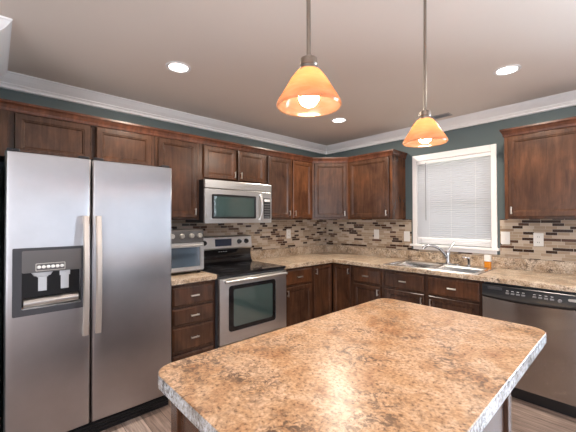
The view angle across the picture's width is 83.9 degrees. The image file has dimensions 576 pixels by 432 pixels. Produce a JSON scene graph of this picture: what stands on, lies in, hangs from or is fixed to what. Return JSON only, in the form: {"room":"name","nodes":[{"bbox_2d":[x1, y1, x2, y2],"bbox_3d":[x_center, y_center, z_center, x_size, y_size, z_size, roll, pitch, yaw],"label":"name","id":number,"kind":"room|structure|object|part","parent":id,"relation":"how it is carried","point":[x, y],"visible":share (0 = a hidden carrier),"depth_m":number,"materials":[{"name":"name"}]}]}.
{"room":"kitchen","nodes":[
{"label":"kitchen","id":0,"kind":"room"},
{"bbox_2d":[0,88,325,416],"bbox_3d":[-0.747,0.210,3.508,3.685,2.406,0.150,0,-1,-43],"label":"wall","id":1,"kind":"structure","parent":0,"point":[7,94],"depth_m":2.69,"materials":[{"name":"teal paint"}]},
{"bbox_2d":[0,109,154,165],"bbox_3d":[-1.574,-0.537,2.434,1.003,0.320,0.321,0,-1,-43],"label":"upper cabinet","id":2,"kind":"object","parent":1,"relation":"attached to","point":[28,133],"depth_m":2.27,"materials":[{"name":"brown wood"}]},
{"bbox_3d":[-1.921,-0.539,2.131,0.082,0.320,0.298,0,-1,-43],"label":"filler panel","id":3,"kind":"part","parent":2,"relation":"part of","materials":[{"name":"brown wood"}]},
{"bbox_3d":[-1.603,-0.532,2.203,0.425,0.264,0.019,0,-1,-43],"label":"door","id":4,"kind":"part","parent":2,"relation":"part of","materials":[{"name":"brown wood"}]},
{"bbox_3d":[-1.272,-0.529,2.507,0.400,0.264,0.019,0,-1,-43],"label":"door","id":5,"kind":"part","parent":2,"relation":"part of","materials":[{"name":"brown wood"}]},
{"bbox_2d":[155,136,198,219],"bbox_3d":[-1.049,-0.329,2.898,0.397,0.728,0.345,0,-1,-43],"label":"upper cabinet","id":6,"kind":"object","parent":1,"relation":"attached to","point":[182,157],"visible":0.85,"depth_m":2.82,"materials":[{"name":"brown wood"}]},
{"bbox_2d":[199,144,265,184],"bbox_3d":[-0.615,-0.511,3.300,0.779,0.358,0.345,0,-1,-43],"label":"upper cabinet","id":7,"kind":"object","parent":1,"relation":"attached to","point":[215,163],"visible":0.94,"depth_m":3.16,"materials":[{"name":"brown wood"}]},
{"bbox_3d":[-0.649,-0.505,3.080,0.352,0.302,0.019,0,-1,-43],"label":"door","id":8,"kind":"part","parent":7,"relation":"part of","materials":[{"name":"brown wood"}]},
{"bbox_2d":[186,179,270,222],"bbox_3d":[-0.575,-0.130,3.253,0.774,0.400,0.440,0,-1,-43],"label":"microwave oven","id":9,"kind":"object","parent":7,"relation":"attached to","point":[220,201],"visible":0.99,"depth_m":3.07,"materials":[{"name":"silver metal"}]},
{"bbox_3d":[-0.514,-0.090,3.096,0.652,0.317,0.032,0,-1,-43],"label":"microwave door","id":10,"kind":"part","parent":9,"relation":"part of","materials":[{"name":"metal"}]},
{"bbox_3d":[-0.469,-0.291,3.139,0.774,0.078,0.034,0,-1,-43],"label":"vent panel","id":11,"kind":"part","parent":9,"relation":"part of","materials":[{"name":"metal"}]},
{"bbox_3d":[-0.270,-0.093,3.268,0.022,0.269,0.050,0,-1,-43],"label":"handle","id":12,"kind":"part","parent":9,"relation":"part of","materials":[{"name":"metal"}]},
{"bbox_3d":[-0.375,-0.503,3.332,0.336,0.302,0.019,0,-1,-43],"label":"door","id":13,"kind":"part","parent":7,"relation":"part of","materials":[{"name":"brown wood"}]},
{"bbox_2d":[171,220,325,250],"bbox_3d":[-0.378,0.222,3.738,2.528,0.357,0.008,0,-1,-43],"label":"tile backsplash","id":14,"kind":"structure","parent":1,"relation":"attached to","point":[272,235],"depth_m":3.90,"materials":[{"name":"tile"}]},
{"bbox_2d":[286,229,290,237],"bbox_3d":[0.009,0.228,4.081,0.072,0.116,0.009,0,-1,-43],"label":"wall outlet","id":15,"kind":"object","parent":14,"relation":"attached to","point":[288,231],"visible":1,"depth_m":4.08,"materials":[{"name":"white plastic"}]},
{"bbox_2d":[266,155,290,219],"bbox_3d":[-0.189,-0.323,3.689,0.373,0.728,0.345,0,-1,-43],"label":"upper cabinet","id":16,"kind":"object","parent":1,"relation":"attached to","point":[278,170],"visible":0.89,"depth_m":3.59,"materials":[{"name":"brown wood"}]},
{"bbox_2d":[291,159,311,219],"bbox_3d":[0.083,-0.320,3.939,0.363,0.728,0.345,0,-1,-43],"label":"upper cabinet","id":17,"kind":"object","parent":1,"relation":"attached to","point":[301,171],"visible":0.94,"depth_m":3.82,"materials":[{"name":"brown wood"}]},
{"bbox_2d":[312,163,347,219],"bbox_3d":[0.531,-0.319,4.171,0.607,0.728,0.611,0,-1,-43],"label":"upper cabinet","id":18,"kind":"object","parent":1,"relation":"attached to","point":[329,180],"visible":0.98,"depth_m":3.95,"materials":[{"name":"brown wood"}]},
{"bbox_2d":[0,98,407,162],"bbox_3d":[-0.253,-0.700,2.866,3.530,0.064,0.982,0,-1,-43],"label":"crown molding","id":19,"kind":"structure","parent":18,"relation":"attached to","point":[9,105],"depth_m":2.71,"materials":[{"name":"wood"}]},
{"bbox_2d":[0,0,575,145],"bbox_3d":[0.301,-1.091,0.447,6.400,0.120,6.200,0,-1,-43],"label":"ceiling","id":20,"kind":"structure","parent":0,"point":[241,55],"depth_m":1.99,"materials":[{"name":"paint"}]},
{"bbox_2d":[166,61,190,72],"bbox_3d":[-0.741,-1.004,2.171,0.164,0.008,0.164,0,-1,-43],"label":"recessed light","id":21,"kind":"object","parent":20,"relation":"in","point":[174,66],"visible":1,"depth_m":2.16,"materials":[{"name":"white glass"}]},
{"bbox_2d":[277,0,341,116],"bbox_3d":[0.058,-0.665,0.908,0.183,0.718,0.183,0,0,-43],"label":"pendant lamp","id":22,"kind":"object","parent":20,"relation":"hanging from","point":[309,93],"visible":1,"depth_m":0.89,"materials":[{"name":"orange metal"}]},
{"bbox_3d":[0.058,-0.726,0.908,0.012,0.558,0.012,0,0,-43],"label":"rod","id":23,"kind":"part","parent":22,"relation":"part of","materials":[{"name":"grey metal"}]},
{"bbox_3d":[0.059,-0.356,0.907,0.058,0.096,0.058,0,0,-43],"label":"bulb","id":24,"kind":"part","parent":22,"relation":"part of","materials":[{"name":"white glass"}]},
{"bbox_3d":[0.059,-0.360,0.907,0.183,0.107,0.183,0,0,-43],"label":"lamp shade","id":25,"kind":"part","parent":22,"relation":"part of","materials":[{"name":"orange glass"}]},
{"bbox_2d":[331,118,346,122],"bbox_3d":[0.531,-0.995,3.336,0.164,0.008,0.164,0,-1,-43],"label":"recessed light","id":26,"kind":"object","parent":20,"relation":"in","point":[335,120],"visible":1,"depth_m":3.34,"materials":[{"name":"white glass"}]},
{"bbox_2d":[403,0,447,147],"bbox_3d":[0.598,-0.669,1.400,0.183,0.703,0.183,-1,1,-43],"label":"pendant lamp","id":27,"kind":"object","parent":20,"relation":"hanging from","point":[425,132],"visible":1,"depth_m":1.39,"materials":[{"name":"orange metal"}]},
{"bbox_3d":[0.598,-0.729,1.399,0.012,0.544,0.012,-1,1,-43],"label":"rod","id":28,"kind":"part","parent":27,"relation":"part of","materials":[{"name":"grey metal"}]},
{"bbox_3d":[0.599,-0.367,1.403,0.058,0.096,0.058,-1,1,-43],"label":"bulb","id":29,"kind":"part","parent":27,"relation":"part of","materials":[{"name":"white glass"}]},
{"bbox_3d":[0.599,-0.371,1.403,0.183,0.107,0.183,-1,1,-43],"label":"lamp shade","id":30,"kind":"part","parent":27,"relation":"part of","materials":[{"name":"orange glass"}]},
{"bbox_2d":[431,112,451,118],"bbox_3d":[1.535,-0.999,3.204,0.100,0.006,0.170,0,-1,-43],"label":"ceiling vent","id":31,"kind":"object","parent":20,"relation":"in","point":[448,113],"visible":0.98,"depth_m":3.19,"materials":[{"name":"grey metal"}]},
{"bbox_2d":[493,64,521,75],"bbox_3d":[1.519,-1.010,2.224,0.164,0.008,0.164,0,-1,-43],"label":"recessed light","id":32,"kind":"object","parent":20,"relation":"in","point":[508,69],"visible":1,"depth_m":2.22,"materials":[{"name":"white glass"}]},
{"bbox_2d":[0,397,575,431],"bbox_3d":[0.307,1.406,0.419,6.400,0.060,6.200,0,-1,-43],"label":"floor","id":33,"kind":"structure","parent":0,"point":[525,416],"depth_m":2.18,"materials":[{"name":"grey wood"}]},
{"bbox_2d":[1,148,171,431],"bbox_3d":[-1.398,0.515,2.265,0.922,1.768,0.732,0,-1,-43],"label":"refrigerator","id":34,"kind":"object","parent":33,"relation":"on","point":[86,243],"visible":0.97,"depth_m":1.97,"materials":[{"name":"grey metal"}]},
{"bbox_3d":[-1.404,0.465,1.889,0.404,1.640,0.081,0,-1,-43],"label":"freezer door","id":35,"kind":"part","parent":34,"relation":"part of","materials":[{"name":"metal"}]},
{"bbox_3d":[-1.377,0.292,1.861,0.140,0.044,0.004,0,-1,-43],"label":"button frame","id":36,"kind":"part","parent":34,"relation":"part of","materials":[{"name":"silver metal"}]},
{"bbox_3d":[-1.387,0.258,1.888,0.285,0.127,0.052,0,-1,-43],"label":"control panel","id":37,"kind":"part","parent":34,"relation":"part of","materials":[{"name":"grey"}]},
{"bbox_3d":[-1.236,0.364,1.961,0.034,0.730,0.062,0,-1,-43],"label":"handle","id":38,"kind":"part","parent":34,"relation":"part of","materials":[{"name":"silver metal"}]},
{"bbox_3d":[-1.186,0.364,2.007,0.034,0.730,0.062,0,-1,-43],"label":"handle","id":39,"kind":"part","parent":34,"relation":"part of","materials":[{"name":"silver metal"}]},
{"bbox_3d":[-1.061,0.467,2.204,0.510,1.640,0.081,0,-1,-43],"label":"door","id":40,"kind":"part","parent":34,"relation":"part of","materials":[{"name":"metal"}]},
{"bbox_2d":[171,280,214,362],"bbox_3d":[-0.945,0.968,2.771,0.392,0.874,0.643,0,-1,-43],"label":"base cabinet","id":41,"kind":"object","parent":33,"relation":"on","point":[192,304],"visible":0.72,"depth_m":2.54,"materials":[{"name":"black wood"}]},
{"bbox_3d":[-0.751,1.169,2.556,0.354,0.194,0.019,0,-1,-43],"label":"drawer","id":42,"kind":"part","parent":41,"relation":"part of","materials":[{"name":"brown wood"}]},
{"bbox_3d":[-0.751,0.958,2.558,0.354,0.185,0.019,0,-1,-43],"label":"drawer","id":43,"kind":"part","parent":41,"relation":"part of","materials":[{"name":"brown wood"}]},
{"bbox_3d":[-0.752,0.784,2.560,0.354,0.131,0.019,0,-1,-43],"label":"drawer","id":44,"kind":"part","parent":41,"relation":"part of","materials":[{"name":"brown wood"}]},
{"bbox_3d":[-0.752,0.628,2.562,0.354,0.148,0.019,0,-1,-43],"label":"drawer","id":45,"kind":"part","parent":41,"relation":"part of","materials":[{"name":"brown wood"}]},
{"bbox_2d":[171,271,216,285],"bbox_3d":[-0.950,0.461,2.780,0.392,0.138,0.638,0,-1,-43],"label":"countertop","id":46,"kind":"structure","parent":41,"relation":"on","point":[192,276],"depth_m":2.59,"materials":[{"name":"stone"}]},
{"bbox_2d":[171,229,203,273],"bbox_3d":[-0.969,0.304,2.797,0.352,0.374,0.393,0,-1,-43],"label":"toaster oven","id":47,"kind":"object","parent":46,"relation":"on","point":[187,245],"visible":0.7,"depth_m":2.69,"materials":[{"name":"silver metal"}]},
{"bbox_3d":[-0.847,0.247,2.666,0.292,0.016,0.033,0,-1,-43],"label":"handle","id":48,"kind":"part","parent":47,"relation":"part of","materials":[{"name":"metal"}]},
{"bbox_3d":[-0.863,0.344,2.682,0.340,0.232,0.016,0,-1,-43],"label":"toaster door","id":49,"kind":"part","parent":47,"relation":"part of","materials":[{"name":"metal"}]},
{"bbox_2d":[201,235,287,348],"bbox_3d":[-0.487,0.807,3.119,0.745,1.198,0.702,0,-1,-43],"label":"electric range","id":50,"kind":"object","parent":33,"relation":"on","point":[250,296],"visible":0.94,"depth_m":2.94,"materials":[{"name":"grey metal"}]},
{"bbox_3d":[-0.703,0.280,3.358,0.745,0.138,0.068,0,-1,-43],"label":"control panel","id":51,"kind":"part","parent":50,"relation":"part of","materials":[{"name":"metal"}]},
{"bbox_2d":[201,261,285,276],"bbox_3d":[-0.492,0.503,3.126,0.745,0.023,0.581,0,-1,-43],"label":"cooktop","id":52,"kind":"object","parent":50,"relation":"in","point":[220,268],"depth_m":3.06,"materials":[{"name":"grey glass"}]},
{"bbox_3d":[-0.300,1.202,2.912,0.745,0.217,0.029,0,-1,-43],"label":"storage drawer","id":53,"kind":"part","parent":50,"relation":"part of","materials":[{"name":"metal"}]},
{"bbox_3d":[-0.301,0.807,2.916,0.745,0.552,0.031,0,-1,-43],"label":"oven door","id":54,"kind":"part","parent":50,"relation":"part of","materials":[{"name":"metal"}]},
{"bbox_3d":[-0.271,0.553,2.886,0.686,0.027,0.060,0,-1,-43],"label":"handle","id":55,"kind":"part","parent":50,"relation":"part of","materials":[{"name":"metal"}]},
{"bbox_2d":[284,266,311,326],"bbox_3d":[-0.082,0.975,3.565,0.439,0.874,0.643,0,-1,-43],"label":"base cabinet","id":56,"kind":"object","parent":33,"relation":"on","point":[298,280],"visible":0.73,"depth_m":3.35,"materials":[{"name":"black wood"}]},
{"bbox_3d":[0.097,0.920,3.370,0.439,0.769,0.020,0,-1,-43],"label":"frame","id":57,"kind":"part","parent":56,"relation":"part of","materials":[{"name":"brown wood"}]},
{"bbox_3d":[0.111,0.633,3.356,0.386,0.152,0.019,0,-1,-43],"label":"drawer","id":58,"kind":"part","parent":56,"relation":"part of","materials":[{"name":"brown wood"}]},
{"bbox_3d":[0.112,1.003,3.352,0.386,0.552,0.019,0,-1,-43],"label":"door","id":59,"kind":"part","parent":56,"relation":"part of","materials":[{"name":"brown wood"}]},
{"bbox_2d":[312,263,352,318],"bbox_3d":[0.506,0.978,3.943,0.934,0.874,0.881,0,-1,-43],"label":"base cabinet","id":60,"kind":"object","parent":33,"relation":"on","point":[332,291],"visible":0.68,"depth_m":3.62,"materials":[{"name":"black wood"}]},
{"bbox_3d":[0.395,0.917,3.617,0.296,0.728,0.019,0,-1,-43],"label":"door","id":61,"kind":"part","parent":60,"relation":"part of","materials":[{"name":"brown wood"}]},
{"bbox_3d":[0.609,0.917,3.626,0.019,0.728,0.245,0,-1,-43],"label":"door","id":62,"kind":"part","parent":60,"relation":"part of","materials":[{"name":"brown wood"}]},
{"bbox_2d":[250,244,575,292],"bbox_3d":[1.067,0.458,3.010,1.380,0.138,3.028,0,-1,-43],"label":"countertop","id":63,"kind":"structure","parent":60,"relation":"on","point":[543,274],"depth_m":3.24,"materials":[{"name":"stone"}]},
{"bbox_2d":[384,259,496,274],"bbox_3d":[1.451,0.571,3.112,0.526,0.180,0.867,0,-1,-43],"label":"sink","id":64,"kind":"object","parent":63,"relation":"in","point":[474,270],"visible":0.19,"depth_m":3.11,"materials":[{"name":"silver metal"}]},
{"bbox_2d":[463,256,470,265],"bbox_3d":[1.731,0.435,3.101,0.072,0.090,0.040,-1,-1,38],"label":"sprayer","id":65,"kind":"object","parent":64,"relation":"on","point":[467,258],"visible":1,"depth_m":3.08,"materials":[{"name":"silver metal"}]},
{"bbox_2d":[422,241,459,264],"bbox_3d":[1.551,0.366,3.260,0.349,0.233,0.130,0,-1,23],"label":"faucet","id":66,"kind":"object","parent":63,"relation":"on","point":[446,254],"visible":1,"depth_m":3.23,"materials":[{"name":"silver metal"}]},
{"bbox_3d":[1.498,0.364,3.255,0.261,0.153,0.034,0,-1,11],"label":"spout","id":67,"kind":"part","parent":66,"relation":"part of","materials":[{"name":"silver metal"}]},
{"bbox_3d":[1.613,0.475,3.232,0.060,0.014,0.230,0,-1,-43],"label":"plate","id":68,"kind":"part","parent":66,"relation":"part of","materials":[{"name":"silver metal"}]},
{"bbox_2d":[484,255,491,267],"bbox_3d":[1.865,0.420,2.992,0.042,0.116,0.056,0,-1,-43],"label":"soap bottle","id":69,"kind":"object","parent":63,"relation":"on","point":[487,258],"visible":1,"depth_m":2.98,"materials":[{"name":"orange plastic"}]},
{"bbox_2d":[484,255,491,261],"bbox_3d":[1.864,0.393,2.992,0.042,0.060,0.056,0,-1,-43],"label":"cap","id":70,"kind":"object","parent":69,"relation":"on","point":[487,258],"depth_m":2.98,"materials":[{"name":"white plastic"}]},
{"bbox_2d":[171,392,511,431],"bbox_3d":[0.241,0.946,1.083,1.033,0.874,0.638,0,-1,-43],"label":"kitchen island","id":71,"kind":"object","parent":33,"relation":"on","point":[501,421],"visible":0.02,"depth_m":1.07,"materials":[{"name":"speckled tan granite"},{"name":"dark brown wood"}]},
{"bbox_3d":[-0.323,0.946,0.967,0.045,0.874,0.045,0,-1,-43],"label":"corner post","id":72,"kind":"part","parent":71,"relation":"part of","materials":[{"name":"brown wood"}]},
{"bbox_2d":[158,298,545,431],"bbox_3d":[0.329,0.489,1.157,1.334,0.039,0.768,0,-1,-43],"label":"island countertop","id":73,"kind":"structure","parent":71,"relation":"on","point":[382,364],"depth_m":0.95,"materials":[{"name":"stone"}]},
{"bbox_3d":[0.806,0.946,1.199,0.045,0.874,0.045,0,-1,-43],"label":"corner post","id":74,"kind":"part","parent":71,"relation":"part of","materials":[{"name":"brown wood"}]},
{"bbox_2d":[352,265,383,305],"bbox_3d":[1.041,0.972,3.576,0.643,0.874,0.379,0,-1,-43],"label":"base cabinet","id":75,"kind":"object","parent":33,"relation":"on","point":[367,282],"visible":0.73,"depth_m":3.38,"materials":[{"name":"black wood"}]},
{"bbox_3d":[0.828,0.631,3.385,0.019,0.152,0.332,0,-1,-43],"label":"drawer","id":76,"kind":"part","parent":75,"relation":"part of","materials":[{"name":"brown wood"}]},
{"bbox_3d":[0.829,1.002,3.381,0.019,0.552,0.332,0,-1,-43],"label":"door","id":77,"kind":"part","parent":75,"relation":"part of","materials":[{"name":"brown wood"}]},
{"bbox_2d":[383,269,484,316],"bbox_3d":[1.475,0.966,3.104,0.643,0.874,0.899,0,-1,-43],"label":"base cabinet","id":78,"kind":"object","parent":33,"relation":"on","point":[448,293],"visible":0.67,"depth_m":2.85,"materials":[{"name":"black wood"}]},
{"bbox_3d":[1.109,0.627,3.079,0.019,0.152,0.405,0,-1,-43],"label":"drawer","id":79,"kind":"part","parent":78,"relation":"part of","materials":[{"name":"brown wood"}]},
{"bbox_3d":[1.110,0.997,3.075,0.019,0.552,0.405,0,-1,-43],"label":"door","id":80,"kind":"part","parent":78,"relation":"part of","materials":[{"name":"brown wood"}]},
{"bbox_3d":[1.411,0.623,2.751,0.019,0.152,0.415,0,-1,-43],"label":"drawer","id":81,"kind":"part","parent":78,"relation":"part of","materials":[{"name":"brown wood"}]},
{"bbox_3d":[1.412,0.993,2.747,0.019,0.552,0.415,0,-1,-43],"label":"door","id":82,"kind":"part","parent":78,"relation":"part of","materials":[{"name":"brown wood"}]},
{"bbox_2d":[482,282,575,417],"bbox_3d":[1.975,0.960,2.534,0.626,0.866,0.604,0,-1,-43],"label":"dishwasher","id":83,"kind":"object","parent":33,"relation":"on","point":[549,382],"visible":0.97,"depth_m":2.27,"materials":[{"name":"grey metal"}]},
{"bbox_3d":[1.771,0.590,2.351,0.073,0.109,0.604,0,-1,-43],"label":"control panel","id":84,"kind":"part","parent":83,"relation":"part of","materials":[{"name":"black plastic"}]},
{"bbox_3d":[1.817,1.339,2.383,0.015,0.106,0.600,0,-1,-43],"label":"kick plate","id":85,"kind":"part","parent":83,"relation":"part of","materials":[{"name":"black plastic"}]},
{"bbox_2d":[326,106,575,254],"bbox_3d":[2.635,0.189,2.440,0.150,2.406,6.000,0,-1,-43],"label":"wall","id":86,"kind":"structure","parent":0,"point":[487,133],"depth_m":3.17,"materials":[{"name":"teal paint"}]},
{"bbox_2d":[0,15,575,154],"bbox_3d":[0.295,-0.980,0.304,6.200,0.104,6.000,0,-1,-43],"label":"trim","id":87,"kind":"structure","parent":86,"relation":"attached to","point":[10,80],"depth_m":2.90,"materials":[{"name":"white paint"}]},
{"bbox_2d":[348,156,405,218],"bbox_3d":[1.034,-0.324,3.817,0.345,0.728,0.593,0,-1,-43],"label":"upper cabinet","id":88,"kind":"object","parent":86,"relation":"attached to","point":[376,186],"visible":0.99,"depth_m":3.67,"materials":[{"name":"brown wood"}]},
{"bbox_3d":[0.932,-0.317,3.723,0.019,0.672,0.526,0,-1,-43],"label":"door","id":89,"kind":"part","parent":88,"relation":"part of","materials":[{"name":"brown wood"}]},
{"bbox_2d":[326,219,575,262],"bbox_3d":[1.575,0.214,3.476,0.008,0.357,3.020,0,-1,-43],"label":"tile backsplash","id":90,"kind":"structure","parent":86,"relation":"attached to","point":[559,234],"depth_m":2.98,"materials":[{"name":"tile"}]},
{"bbox_2d":[374,229,378,238],"bbox_3d":[1.097,0.226,3.980,0.012,0.116,0.072,0,-1,-43],"label":"light switch","id":91,"kind":"object","parent":90,"relation":"attached to","point":[376,232],"visible":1,"depth_m":3.98,"materials":[{"name":"white plastic"}]},
{"bbox_2d":[404,231,409,241],"bbox_3d":[1.366,0.234,3.688,0.012,0.116,0.072,0,-1,-43],"label":"light switch","id":92,"kind":"object","parent":90,"relation":"attached to","point":[406,233],"visible":1,"depth_m":3.68,"materials":[{"name":"white plastic"}]},
{"bbox_2d":[501,232,509,243],"bbox_3d":[2.018,0.205,2.978,0.012,0.116,0.072,0,-1,-43],"label":"light switch","id":93,"kind":"object","parent":90,"relation":"attached to","point":[505,236],"visible":1,"depth_m":2.98,"materials":[{"name":"white plastic"}]},
{"bbox_2d":[533,233,543,246],"bbox_3d":[2.186,0.207,2.798,0.009,0.116,0.072,0,-1,-43],"label":"wall outlet","id":94,"kind":"object","parent":90,"relation":"attached to","point":[538,238],"visible":1,"depth_m":2.79,"materials":[{"name":"white plastic"}]},
{"bbox_2d":[410,144,499,254],"bbox_3d":[1.736,-0.155,3.373,0.195,1.049,0.867,0,-1,-43],"label":"window","id":95,"kind":"structure","parent":86,"relation":"in","point":[492,148],"depth_m":3.27,"materials":[{"name":"white paint"}]},
{"bbox_2d":[417,152,490,241],"bbox_3d":[1.708,-0.181,3.349,0.054,0.863,0.727,0,-1,-43],"label":"window blind","id":96,"kind":"object","parent":95,"relation":"attached to","point":[454,198],"visible":0.88,"depth_m":3.32,"materials":[{"name":"white paint"}]},
{"bbox_3d":[1.714,0.245,3.349,0.024,0.012,0.727,0,-1,-43],"label":"rail","id":97,"kind":"part","parent":96,"relation":"part of","materials":[{"name":"white paint"}]},
{"bbox_3d":[1.701,-0.166,3.343,0.001,0.822,0.462,0,-1,-43],"label":"ladder cord","id":98,"kind":"part","parent":96,"relation":"part of","materials":[{"name":"white plastic"}]},
{"bbox_3d":[1.719,0.339,3.350,0.145,0.060,0.867,0,-1,-43],"label":"sill","id":99,"kind":"part","parent":95,"relation":"part of","materials":[{"name":"white paint"}]},
{"bbox_3d":[1.783,-0.152,3.418,0.065,0.923,0.732,0,-1,-43],"label":"sash","id":100,"kind":"part","parent":95,"relation":"part of","materials":[{"name":"white paint"}]},
{"bbox_2d":[499,116,575,218],"bbox_3d":[2.161,-0.359,2.593,0.345,0.764,0.694,0,-1,-43],"label":"upper cabinet","id":101,"kind":"object","parent":86,"relation":"attached to","point":[540,158],"visible":1,"depth_m":2.55,"materials":[{"name":"brown wood"}]}
]}

